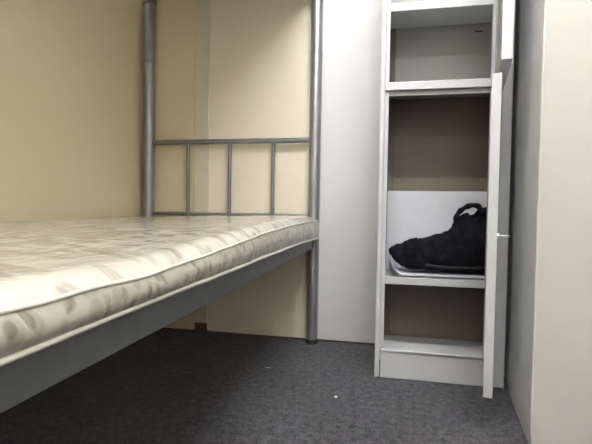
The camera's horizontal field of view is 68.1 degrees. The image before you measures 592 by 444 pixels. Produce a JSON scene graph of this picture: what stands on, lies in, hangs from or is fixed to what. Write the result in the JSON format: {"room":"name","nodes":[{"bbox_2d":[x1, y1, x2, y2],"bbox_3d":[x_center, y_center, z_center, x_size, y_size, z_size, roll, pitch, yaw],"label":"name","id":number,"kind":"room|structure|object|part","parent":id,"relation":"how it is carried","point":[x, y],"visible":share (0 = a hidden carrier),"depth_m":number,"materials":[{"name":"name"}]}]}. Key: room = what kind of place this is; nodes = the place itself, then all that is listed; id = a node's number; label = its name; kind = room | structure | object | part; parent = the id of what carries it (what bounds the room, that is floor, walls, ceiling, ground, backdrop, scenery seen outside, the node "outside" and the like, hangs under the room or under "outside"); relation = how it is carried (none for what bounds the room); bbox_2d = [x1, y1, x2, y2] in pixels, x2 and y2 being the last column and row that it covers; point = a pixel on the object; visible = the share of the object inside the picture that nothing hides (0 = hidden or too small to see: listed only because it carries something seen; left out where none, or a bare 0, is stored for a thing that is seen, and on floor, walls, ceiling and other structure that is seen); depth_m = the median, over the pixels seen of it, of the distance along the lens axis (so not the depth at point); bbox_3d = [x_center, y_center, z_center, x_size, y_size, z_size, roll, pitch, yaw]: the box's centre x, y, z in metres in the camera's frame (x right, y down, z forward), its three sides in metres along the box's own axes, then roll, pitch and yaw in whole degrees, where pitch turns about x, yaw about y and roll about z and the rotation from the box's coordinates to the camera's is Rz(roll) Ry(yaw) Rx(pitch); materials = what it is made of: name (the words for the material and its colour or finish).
{"room":"dormitory","nodes":[
{"label":"dormitory","id":0,"kind":"room"},
{"bbox_2d":[0,0,142,221],"bbox_3d":[-1.096,-0.653,0.487,0.120,2.400,3.450,1,2,12],"label":"wall","id":1,"kind":"structure","parent":0,"point":[71,71],"depth_m":1.58,"materials":[{"name":"beige paint"}]},
{"bbox_2d":[142,0,381,344],"bbox_3d":[0.338,-0.676,1.892,2.125,2.400,0.120,1,2,12],"label":"wall","id":2,"kind":"structure","parent":0,"point":[260,57],"depth_m":1.92,"materials":[{"name":"beige paint"}]},
{"bbox_3d":[-0.582,-0.699,2.029,0.267,2.392,0.020,1,2,12],"label":"wall panel","id":3,"kind":"part","parent":2,"relation":"part of","materials":[{"name":"beige paint"}]},
{"bbox_2d":[193,0,209,322],"bbox_3d":[-0.423,-0.713,1.988,0.068,2.355,0.016,1,2,12],"label":"trim","id":4,"kind":"structure","parent":2,"relation":"attached to","point":[202,23],"depth_m":1.99,"materials":[{"name":"beige paint"}]},
{"bbox_3d":[-0.150,-0.689,1.941,0.491,2.392,0.020,1,2,12],"label":"wall panel","id":5,"kind":"part","parent":2,"relation":"part of","materials":[{"name":"beige paint"}]},
{"bbox_3d":[0.446,-0.676,1.819,0.724,2.392,0.020,1,2,12],"label":"wall panel","id":6,"kind":"part","parent":2,"relation":"part of","materials":[{"name":"white paint"}]},
{"bbox_2d":[0,329,527,443],"bbox_3d":[0.242,0.608,0.188,2.915,0.060,3.570,1,2,12],"label":"floor","id":7,"kind":"structure","parent":0,"point":[168,386],"depth_m":1.31,"materials":[{"name":"grey carpet"}]},
{"bbox_2d":[0,0,322,412],"bbox_3d":[-0.492,-0.335,0.996,0.836,1.750,1.994,1,2,12],"label":"bunk bed","id":8,"kind":"object","parent":7,"relation":"on","point":[21,379],"visible":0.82,"depth_m":1.43,"materials":[{"name":"metal"}]},
{"bbox_3d":[-0.678,-0.372,2.019,0.053,1.746,0.053,1,2,12],"label":"post","id":9,"kind":"part","parent":8,"relation":"part of","materials":[{"name":"metal"}]},
{"bbox_3d":[-0.135,0.115,0.936,0.039,0.042,1.882,1,2,12],"label":"rail","id":10,"kind":"part","parent":8,"relation":"part of","materials":[{"name":"metal"}]},
{"bbox_2d":[0,215,318,366],"bbox_3d":[-0.503,0.037,1.014,0.865,0.096,1.893,1,2,12],"label":"mattress","id":11,"kind":"object","parent":8,"relation":"on","point":[61,280],"visible":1,"depth_m":0.59,"materials":[{"name":"beige fabric"}]},
{"bbox_3d":[-0.303,-0.032,1.952,0.735,0.016,0.016,1,2,12],"label":"rail","id":12,"kind":"part","parent":8,"relation":"part of","materials":[{"name":"metal"}]},
{"bbox_3d":[-0.298,-0.357,1.942,0.735,0.023,0.023,1,2,12],"label":"rail","id":13,"kind":"part","parent":8,"relation":"part of","materials":[{"name":"metal"}]},
{"bbox_3d":[0.081,-0.356,1.864,0.053,1.746,0.053,1,2,12],"label":"post","id":14,"kind":"part","parent":8,"relation":"part of","materials":[{"name":"metal"}]},
{"bbox_2d":[374,0,515,397],"bbox_3d":[0.491,-0.359,1.459,0.415,1.800,0.674,1,2,12],"label":"shelving unit","id":15,"kind":"object","parent":7,"relation":"on","point":[447,66],"visible":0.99,"depth_m":1.60,"materials":[{"name":"paint"}]},
{"bbox_3d":[0.507,0.447,1.569,0.382,0.006,0.191,1,2,12],"label":"panel","id":16,"kind":"part","parent":15,"relation":"part of","materials":[{"name":"paint"}]},
{"bbox_2d":[385,269,484,288],"bbox_3d":[0.510,0.200,1.556,0.380,0.025,0.201,1,2,12],"label":"shelf","id":17,"kind":"object","parent":15,"relation":"attached to","point":[390,277],"depth_m":1.47,"materials":[{"name":"paint"}]},
{"bbox_2d":[386,191,486,272],"bbox_3d":[0.524,0.035,1.639,0.362,0.300,0.002,1,2,12],"label":"board","id":18,"kind":"object","parent":15,"relation":"on","point":[410,214],"visible":0.52,"depth_m":1.65,"materials":[{"name":"paper"}]},
{"bbox_2d":[390,256,484,279],"bbox_3d":[0.498,0.161,1.554,0.319,0.053,0.189,1,2,12],"label":"paper sheet","id":19,"kind":"object","parent":15,"relation":"in","point":[395,272],"visible":0.32,"depth_m":1.48,"materials":[{"name":"white paper"}]},
{"bbox_2d":[391,259,485,278],"bbox_3d":[0.498,0.163,1.548,0.313,0.039,0.178,1,2,12],"label":"paper sheet","id":20,"kind":"object","parent":19,"relation":"on","point":[402,271],"visible":0.93,"depth_m":1.53,"materials":[{"name":"white paper"}]},
{"bbox_2d":[389,203,486,271],"bbox_3d":[0.504,0.051,1.557,0.338,0.239,0.144,1,2,12],"label":"shoe","id":21,"kind":"object","parent":20,"relation":"on","point":[462,247],"visible":0.98,"depth_m":1.50,"materials":[{"name":"black fabric"}]},
{"bbox_3d":[0.598,-0.011,1.512,0.105,0.110,0.040,2,2,19],"label":"handle","id":22,"kind":"part","parent":21,"relation":"part of","materials":[{"name":"black fabric"}]},
{"bbox_3d":[0.514,-0.454,1.533,0.393,0.028,0.207,1,2,12],"label":"cross rail","id":23,"kind":"part","parent":15,"relation":"part of","materials":[{"name":"paint"}]},
{"bbox_2d":[391,0,493,28],"bbox_3d":[0.524,-0.716,1.526,0.380,0.027,0.203,1,2,12],"label":"shelf","id":24,"kind":"object","parent":15,"relation":"attached to","point":[436,14],"depth_m":1.53,"materials":[{"name":"paint"}]},
{"bbox_3d":[0.571,0.036,1.266,0.022,0.837,0.308,2,2,25],"label":"door","id":25,"kind":"part","parent":15,"relation":"part of","materials":[{"name":"paint"}]},
{"bbox_3d":[0.595,-0.813,1.236,0.026,0.795,0.304,2,2,21],"label":"door","id":26,"kind":"part","parent":15,"relation":"part of","materials":[{"name":"paint"}]},
{"bbox_2d":[504,0,591,443],"bbox_3d":[1.259,-0.643,1.322,1.191,2.400,0.830,1,2,12],"label":"wall","id":27,"kind":"structure","parent":0,"point":[562,398],"depth_m":1.05,"materials":[{"name":"grey paint"}]},
{"bbox_2d":[529,0,546,443],"bbox_3d":[0.595,-0.721,1.033,0.007,2.550,0.006,1,2,12],"label":"trim","id":28,"kind":"structure","parent":27,"relation":"attached to","point":[545,1],"depth_m":1.05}
]}

